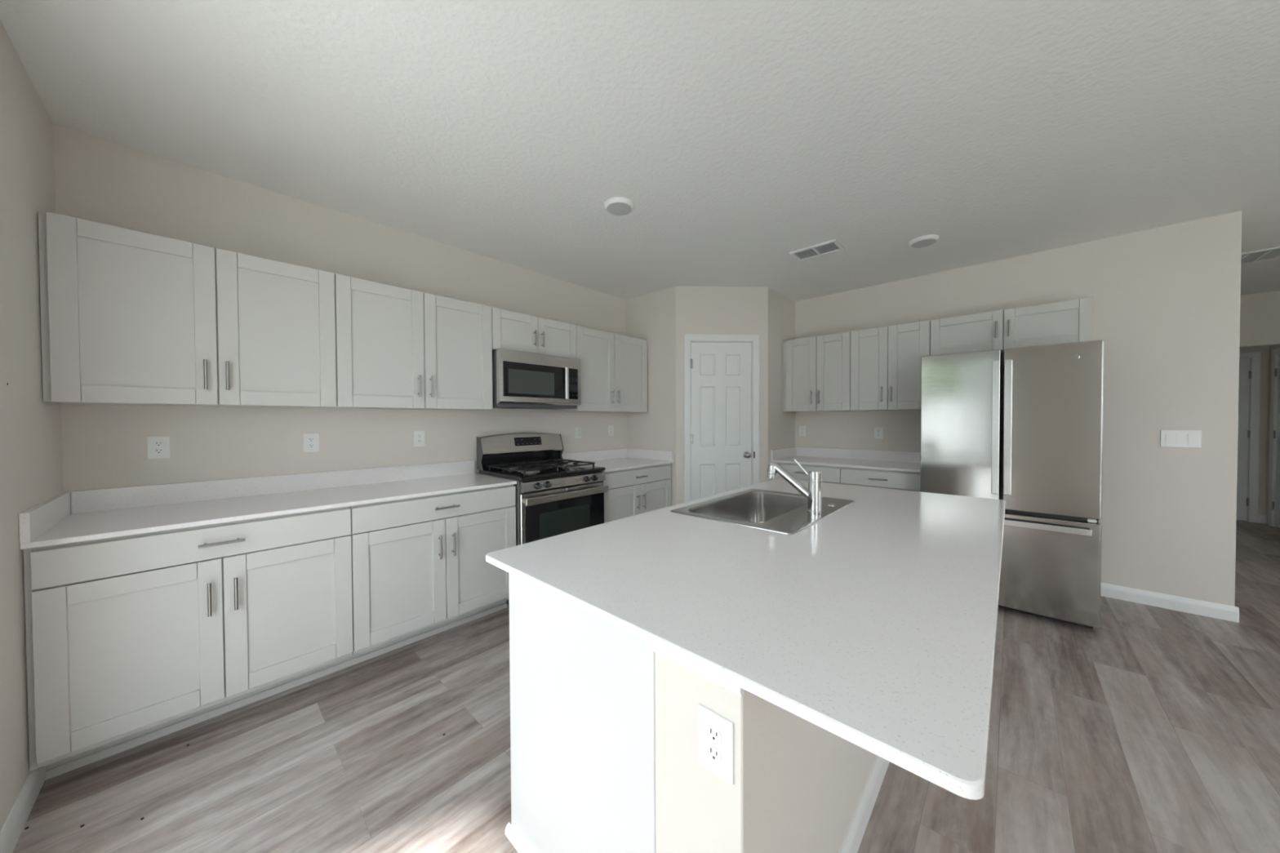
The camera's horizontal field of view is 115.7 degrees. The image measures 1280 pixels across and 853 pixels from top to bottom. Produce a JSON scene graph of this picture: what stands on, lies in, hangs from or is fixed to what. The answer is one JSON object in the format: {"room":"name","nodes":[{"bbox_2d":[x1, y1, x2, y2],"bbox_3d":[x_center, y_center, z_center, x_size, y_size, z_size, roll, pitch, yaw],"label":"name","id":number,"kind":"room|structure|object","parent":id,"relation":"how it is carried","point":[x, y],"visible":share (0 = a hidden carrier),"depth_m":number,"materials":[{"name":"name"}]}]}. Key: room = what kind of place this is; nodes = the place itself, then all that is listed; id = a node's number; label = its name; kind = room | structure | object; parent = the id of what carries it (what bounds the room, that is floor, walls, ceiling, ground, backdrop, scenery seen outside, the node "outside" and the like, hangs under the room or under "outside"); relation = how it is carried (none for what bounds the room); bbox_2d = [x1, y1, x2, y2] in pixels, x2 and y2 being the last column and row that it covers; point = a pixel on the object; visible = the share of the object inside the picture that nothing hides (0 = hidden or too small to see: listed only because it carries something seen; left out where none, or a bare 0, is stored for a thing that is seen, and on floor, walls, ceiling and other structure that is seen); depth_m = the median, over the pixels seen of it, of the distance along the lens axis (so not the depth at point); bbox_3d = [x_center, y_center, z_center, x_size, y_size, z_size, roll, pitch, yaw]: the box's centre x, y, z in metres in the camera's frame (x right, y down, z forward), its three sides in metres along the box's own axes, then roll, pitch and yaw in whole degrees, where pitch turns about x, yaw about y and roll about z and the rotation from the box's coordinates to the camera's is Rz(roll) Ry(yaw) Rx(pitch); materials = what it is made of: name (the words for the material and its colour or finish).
{"room":"kitchen","nodes":[
{"label":"kitchen","id":0,"kind":"room"},
{"bbox_2d":[0,19,62,831],"bbox_3d":[-0.106,0.010,-0.572,6.800,2.620,0.120,1,1,43],"label":"wall","id":1,"kind":"structure","parent":0,"point":[31,465],"depth_m":1.37,"materials":[{"name":"white paint"}]},
{"bbox_2d":[0,765,45,852],"bbox_3d":[-1.925,1.253,1.227,0.735,0.095,0.014,1,1,43],"label":"baseboard","id":2,"kind":"structure","parent":1,"relation":"attached to","point":[11,832],"depth_m":1.30,"materials":[{"name":"white paint"}]},
{"bbox_2d":[53,124,627,492],"bbox_3d":[-1.394,-0.042,3.132,0.120,2.620,3.810,1,1,43],"label":"wall","id":3,"kind":"structure","parent":0,"point":[97,180],"depth_m":2.31,"materials":[{"name":"white paint"}]},
{"bbox_2d":[146,435,170,459],"bbox_3d":[-2.371,0.104,1.982,0.008,0.112,0.074,1,1,43],"label":"wall outlet","id":4,"kind":"object","parent":3,"relation":"attached to","point":[157,446],"visible":1,"depth_m":1.98,"materials":[{"name":"white plastic"}]},
{"bbox_2d":[153,440,163,446],"bbox_3d":[-2.369,0.086,1.980,0.002,0.026,0.031,1,1,43],"label":"socket","id":5,"kind":"object","parent":4,"relation":"attached to","point":[156,443],"depth_m":1.98,"materials":[{"name":"grey plastic"}]},
{"bbox_2d":[154,448,164,453],"bbox_3d":[-2.369,0.122,1.980,0.002,0.026,0.031,1,1,43],"label":"socket","id":6,"kind":"object","parent":4,"relation":"attached to","point":[157,451],"depth_m":1.98,"materials":[{"name":"grey plastic"}]},
{"bbox_2d":[37,211,336,408],"bbox_3d":[-2.113,-0.474,1.993,0.361,0.740,0.931,1,1,43],"label":"upper cabinet","id":7,"kind":"object","parent":3,"relation":"attached to","point":[129,317],"visible":1,"depth_m":1.81,"materials":[{"name":"grey wood"}]},
{"bbox_2d":[302,433,319,452],"bbox_3d":[-1.972,0.098,2.414,0.008,0.112,0.074,1,1,43],"label":"wall outlet","id":8,"kind":"object","parent":3,"relation":"attached to","point":[311,441],"visible":1,"depth_m":2.41,"materials":[{"name":"white plastic"}]},
{"bbox_2d":[307,437,315,442],"bbox_3d":[-1.970,0.080,2.412,0.002,0.026,0.031,1,1,43],"label":"socket","id":9,"kind":"object","parent":8,"relation":"attached to","point":[309,439],"depth_m":2.41,"materials":[{"name":"grey plastic"}]},
{"bbox_2d":[307,443,315,448],"bbox_3d":[-1.970,0.116,2.412,0.002,0.026,0.031,1,1,43],"label":"socket","id":10,"kind":"object","parent":8,"relation":"attached to","point":[309,445],"depth_m":2.41,"materials":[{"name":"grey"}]},
{"bbox_2d":[328,273,493,410],"bbox_3d":[-1.484,-0.488,2.673,0.361,0.740,0.916,1,1,43],"label":"upper cabinet","id":11,"kind":"object","parent":3,"relation":"attached to","point":[397,348],"visible":0.99,"depth_m":2.52,"materials":[{"name":"grey wood"}]},
{"bbox_2d":[413,431,425,446],"bbox_3d":[-1.565,0.086,2.854,0.008,0.112,0.074,1,1,43],"label":"wall outlet","id":12,"kind":"object","parent":3,"relation":"attached to","point":[419,436],"visible":1,"depth_m":2.85,"materials":[{"name":"white plastic"}]},
{"bbox_2d":[491,306,576,359],"bbox_3d":[-0.913,-0.720,3.287,0.361,0.301,0.763,1,1,43],"label":"upper cabinet","id":13,"kind":"object","parent":3,"relation":"attached to","point":[512,331],"visible":0.77,"depth_m":3.15,"materials":[{"name":"grey wood"}]},
{"bbox_2d":[492,348,581,409],"bbox_3d":[-0.885,-0.356,3.269,0.429,0.422,0.740,1,1,43],"label":"microwave","id":14,"kind":"object","parent":13,"relation":"attached to","point":[521,380],"visible":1,"depth_m":3.09,"materials":[{"name":"grey metal"}]},
{"bbox_2d":[575,426,582,438],"bbox_3d":[-0.595,0.060,3.902,0.008,0.112,0.074,1,1,43],"label":"wall outlet","id":15,"kind":"object","parent":3,"relation":"attached to","point":[578,429],"visible":1,"depth_m":3.90,"materials":[{"name":"white plastic"}]},
{"bbox_2d":[555,324,647,412],"bbox_3d":[-0.330,-0.513,3.920,0.361,0.740,0.948,1,1,43],"label":"upper cabinet","id":16,"kind":"object","parent":3,"relation":"attached to","point":[614,366],"visible":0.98,"depth_m":3.78,"materials":[{"name":"grey wood"}]},
{"bbox_2d":[608,425,613,435],"bbox_3d":[-0.305,0.044,4.215,0.008,0.112,0.074,1,1,43],"label":"wall outlet","id":17,"kind":"object","parent":3,"relation":"attached to","point":[610,427],"visible":1,"depth_m":4.21,"materials":[{"name":"white plastic"}]},
{"bbox_2d":[0,0,1279,302],"bbox_3d":[3.085,-1.419,2.864,7.100,0.100,9.600,1,1,43],"label":"ceiling","id":18,"kind":"structure","parent":0,"point":[741,136],"depth_m":1.73,"materials":[{"name":"white paint"}]},
{"bbox_2d":[604,196,634,215],"bbox_3d":[-0.127,-1.332,2.449,0.184,0.029,0.184,1,1,43],"label":"recessed light","id":19,"kind":"object","parent":18,"relation":"in","point":[616,206],"visible":1,"depth_m":2.42,"materials":[{"name":"white paint"}]},
{"bbox_2d":[789,239,844,261],"bbox_3d":[1.364,-1.357,3.109,0.342,0.014,0.210,1,1,43],"label":"ceiling vent","id":20,"kind":"object","parent":18,"relation":"in","point":[832,246],"visible":1,"depth_m":3.10,"materials":[{"name":"white metal"}]},
{"bbox_2d":[908,234,939,248],"bbox_3d":[2.081,-1.351,2.950,0.184,0.029,0.184,1,1,43],"label":"recessed light","id":21,"kind":"object","parent":18,"relation":"in","point":[925,241],"visible":1,"depth_m":2.92,"materials":[{"name":"white paint"}]},
{"bbox_2d":[1240,246,1279,264],"bbox_3d":[5.163,-1.376,3.109,0.800,0.012,0.380,1,1,43],"label":"ceiling vent","id":22,"kind":"object","parent":18,"relation":"in","point":[1269,254],"visible":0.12,"depth_m":3.24,"materials":[{"name":"white paint"}]},
{"bbox_2d":[12,520,1279,852],"bbox_3d":[3.108,1.300,2.918,7.100,0.100,9.570,1,1,43],"label":"floor","id":23,"kind":"structure","parent":0,"point":[1152,729],"depth_m":1.55,"materials":[{"name":"grey wood"}]},
{"bbox_2d":[23,506,353,780],"bbox_3d":[-1.995,0.849,1.910,0.665,0.882,0.929,1,1,43],"label":"base cabinet","id":24,"kind":"object","parent":23,"relation":"on","point":[132,641],"visible":0.96,"depth_m":1.62,"materials":[{"name":"grey wood"}]},
{"bbox_2d":[18,460,516,549],"bbox_3d":[-1.695,0.339,2.251,0.637,0.121,1.856,1,1,43],"label":"countertop","id":25,"kind":"structure","parent":24,"relation":"on","point":[77,516],"depth_m":1.98,"materials":[{"name":"white stone"}]},
{"bbox_2d":[346,484,515,666],"bbox_3d":[-1.367,0.835,2.589,0.665,0.882,0.922,1,1,43],"label":"base cabinet","id":26,"kind":"object","parent":23,"relation":"on","point":[420,570],"visible":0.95,"depth_m":2.32,"materials":[{"name":"grey wood"}]},
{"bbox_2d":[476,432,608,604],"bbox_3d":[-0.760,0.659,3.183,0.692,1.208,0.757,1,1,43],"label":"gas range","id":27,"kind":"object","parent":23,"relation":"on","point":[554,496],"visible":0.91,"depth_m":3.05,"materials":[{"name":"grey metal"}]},
{"bbox_2d":[478,462,605,480],"bbox_3d":[-0.764,0.345,3.181,0.624,0.028,0.757,1,1,43],"label":"cooktop","id":28,"kind":"object","parent":27,"relation":"in","point":[552,474],"depth_m":2.99,"materials":[{"name":"black metal"}]},
{"bbox_2d":[603,463,671,523],"bbox_3d":[-0.208,0.810,3.842,0.665,0.882,0.935,1,1,43],"label":"base cabinet","id":29,"kind":"object","parent":23,"relation":"on","point":[637,491],"visible":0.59,"depth_m":3.60,"materials":[{"name":"grey wood"}]},
{"bbox_2d":[561,448,673,472],"bbox_3d":[-0.222,0.307,3.844,0.637,0.121,0.940,1,1,43],"label":"countertop","id":30,"kind":"structure","parent":29,"relation":"on","point":[614,460],"depth_m":4.01,"materials":[{"name":"white stone"}]},
{"bbox_2d":[505,573,889,852],"bbox_3d":[0.555,0.840,1.734,0.859,0.882,2.022,1,1,43],"label":"kitchen island","id":31,"kind":"object","parent":23,"relation":"on","point":[604,718],"visible":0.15,"depth_m":0.95,"materials":[{"name":"white laminate"}]},
{"bbox_2d":[697,703,733,785],"bbox_3d":[0.139,0.590,0.749,0.074,0.112,0.008,1,1,43],"label":"wall outlet","id":32,"kind":"object","parent":31,"relation":"attached to","point":[715,731],"visible":1,"depth_m":0.74,"materials":[{"name":"white plastic"}]},
{"bbox_2d":[706,724,721,744],"bbox_3d":[0.137,0.572,0.747,0.031,0.026,0.002,1,1,43],"label":"socket","id":33,"kind":"object","parent":32,"relation":"attached to","point":[713,731],"depth_m":0.75,"materials":[{"name":"grey plastic"}]},
{"bbox_2d":[706,744,721,764],"bbox_3d":[0.138,0.608,0.747,0.031,0.026,0.002,1,1,43],"label":"socket","id":34,"kind":"object","parent":32,"relation":"attached to","point":[713,751],"depth_m":0.75,"materials":[{"name":"grey plastic"}]},
{"bbox_2d":[485,478,1005,799],"bbox_3d":[0.673,0.388,1.619,1.165,0.020,2.137,1,1,43],"label":"island countertop","id":35,"kind":"structure","parent":31,"relation":"on","point":[873,624],"depth_m":0.90,"materials":[{"name":"white stone"}]},
{"bbox_2d":[670,488,854,534],"bbox_3d":[0.597,0.466,1.889,0.552,0.202,0.784,1,1,43],"label":"sink","id":36,"kind":"object","parent":35,"relation":"in","point":[784,513],"visible":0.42,"depth_m":2.02,"materials":[{"name":"silver metal"}]},
{"bbox_2d":[767,458,822,513],"bbox_3d":[0.693,0.257,1.816,0.248,0.225,0.062,1,1,43],"label":"kitchen faucet","id":37,"kind":"object","parent":35,"relation":"on","point":[813,494],"visible":1,"depth_m":1.75,"materials":[{"name":"silver metal"}]},
{"bbox_2d":[772,462,841,484],"bbox_3d":[1.756,0.797,4.047,0.647,0.882,0.649,1,1,43],"label":"base cabinet","id":38,"kind":"object","parent":23,"relation":"on","point":[830,474],"visible":0.23,"depth_m":3.78,"materials":[{"name":"grey wood"}]},
{"bbox_2d":[770,446,919,472],"bbox_3d":[1.987,0.297,3.842,1.260,0.121,0.624,1,1,43],"label":"countertop","id":39,"kind":"structure","parent":38,"relation":"on","point":[905,461],"depth_m":3.92,"materials":[{"name":"white stone"}]},
{"bbox_2d":[840,466,919,491],"bbox_3d":[2.217,0.802,3.621,0.609,0.882,0.649,1,1,43],"label":"base cabinet","id":40,"kind":"object","parent":23,"relation":"on","point":[889,479],"visible":0.24,"depth_m":3.39,"materials":[{"name":"grey wood"}]},
{"bbox_2d":[920,339,1103,628],"bbox_3d":[2.682,0.363,2.981,0.900,1.775,0.849,1,1,43],"label":"refrigerator","id":41,"kind":"object","parent":23,"relation":"on","point":[1022,427],"visible":0.69,"depth_m":2.60,"materials":[{"name":"grey metal"}]},
{"bbox_2d":[626,285,675,506],"bbox_3d":[0.148,-0.066,4.218,0.669,2.620,0.120,1,1,43],"label":"wall","id":42,"kind":"structure","parent":0,"point":[651,317],"depth_m":4.10,"materials":[{"name":"white paint"}]},
{"bbox_2d":[675,285,768,504],"bbox_3d":[0.808,-0.067,4.030,0.918,2.620,0.120,0,1,-3],"label":"wall","id":43,"kind":"structure","parent":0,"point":[743,310],"depth_m":3.96,"materials":[{"name":"white paint"}]},
{"bbox_2d":[683,333,759,502],"bbox_3d":[0.806,0.169,4.002,0.755,2.151,0.172,0,1,-3],"label":"door","id":44,"kind":"structure","parent":43,"relation":"attached to","point":[722,371],"depth_m":3.98,"materials":[{"name":"white paint"}]},
{"bbox_2d":[768,287,795,480],"bbox_3d":[1.499,-0.074,4.329,0.120,2.620,0.804,1,1,43],"label":"wall","id":45,"kind":"structure","parent":0,"point":[781,309],"depth_m":4.16,"materials":[{"name":"white paint"}]},
{"bbox_2d":[795,210,1242,606],"bbox_3d":[2.817,-0.069,3.575,2.839,2.620,0.120,1,1,43],"label":"wall","id":46,"kind":"structure","parent":0,"point":[1166,304],"depth_m":2.82,"materials":[{"name":"white paint"}]},
{"bbox_2d":[799,426,805,435],"bbox_3d":[1.792,0.051,4.438,0.074,0.112,0.008,1,1,43],"label":"wall outlet","id":47,"kind":"object","parent":46,"relation":"attached to","point":[802,428],"visible":1,"depth_m":4.43,"materials":[{"name":"white plastic"}]},
{"bbox_2d":[782,331,854,412],"bbox_3d":[1.839,-0.526,4.117,0.659,0.740,0.395,1,1,43],"label":"upper cabinet","id":48,"kind":"object","parent":46,"relation":"attached to","point":[816,370],"visible":0.98,"depth_m":3.98,"materials":[{"name":"grey wood"}]},
{"bbox_2d":[874,427,883,439],"bbox_3d":[2.336,0.065,3.936,0.074,0.112,0.008,1,1,43],"label":"wall outlet","id":49,"kind":"object","parent":46,"relation":"attached to","point":[878,432],"visible":1,"depth_m":3.93,"materials":[{"name":"white plastic"}]},
{"bbox_2d":[850,320,930,410],"bbox_3d":[2.306,-0.522,3.685,0.608,0.740,0.395,1,1,43],"label":"upper cabinet","id":50,"kind":"object","parent":46,"relation":"attached to","point":[886,361],"visible":0.91,"depth_m":3.57,"materials":[{"name":"grey wood"}]},
{"bbox_2d":[930,297,1093,355],"bbox_3d":[2.862,-0.736,3.166,0.906,0.301,0.395,1,1,43],"label":"upper cabinet","id":51,"kind":"object","parent":46,"relation":"attached to","point":[1069,321],"visible":0.84,"depth_m":3.01,"materials":[{"name":"grey wood"}]},
{"bbox_2d":[1100,582,1239,622],"bbox_3d":[3.586,1.202,2.798,0.664,0.095,0.014,1,1,43],"label":"baseboard","id":52,"kind":"structure","parent":46,"relation":"attached to","point":[1213,610],"depth_m":2.75,"materials":[{"name":"white paint"}]},
{"bbox_2d":[1160,430,1201,448],"bbox_3d":[3.652,0.083,2.717,0.168,0.116,0.010,1,1,43],"label":"light switch","id":53,"kind":"object","parent":46,"relation":"attached to","point":[1169,438],"visible":1,"depth_m":2.71,"materials":[{"name":"white plastic"}]},
{"bbox_2d":[1239,346,1269,515],"bbox_3d":[7.299,-0.119,5.410,1.490,2.620,0.120,1,1,43],"label":"wall","id":54,"kind":"structure","parent":0,"point":[1265,349],"depth_m":4.96,"materials":[{"name":"white paint"}]},
{"bbox_2d":[1236,351,1262,523],"bbox_3d":[7.362,0.130,5.341,0.948,2.124,0.132,1,1,43],"label":"door","id":55,"kind":"structure","parent":54,"relation":"in","point":[1250,362],"depth_m":5.04,"materials":[{"name":"white paint"}]},
{"bbox_2d":[1257,515,1266,524],"bbox_3d":[7.698,1.149,4.974,0.055,0.095,0.014,1,1,43],"label":"baseboard","id":56,"kind":"structure","parent":54,"relation":"attached to","point":[1262,519],"depth_m":4.97,"materials":[{"name":"white paint"}]},
{"bbox_2d":[1239,290,1279,347],"bbox_3d":[6.411,-1.134,4.439,1.250,0.550,0.120,1,1,43],"label":"wall","id":57,"kind":"structure","parent":0,"point":[1260,313],"depth_m":4.24,"materials":[{"name":"white paint"}]},
{"bbox_2d":[1266,345,1279,524],"bbox_3d":[6.810,-0.092,3.873,0.120,2.620,2.800,1,1,43],"label":"wall","id":58,"kind":"structure","parent":0,"point":[1271,347],"depth_m":4.92,"materials":[{"name":"white paint"}]},
{"bbox_2d":[1268,347,1279,528],"bbox_3d":[7.350,0.144,4.475,0.132,2.124,0.958,1,1,43],"label":"door","id":59,"kind":"structure","parent":58,"relation":"in","point":[1274,446],"depth_m":4.81,"materials":[{"name":"white paint"}]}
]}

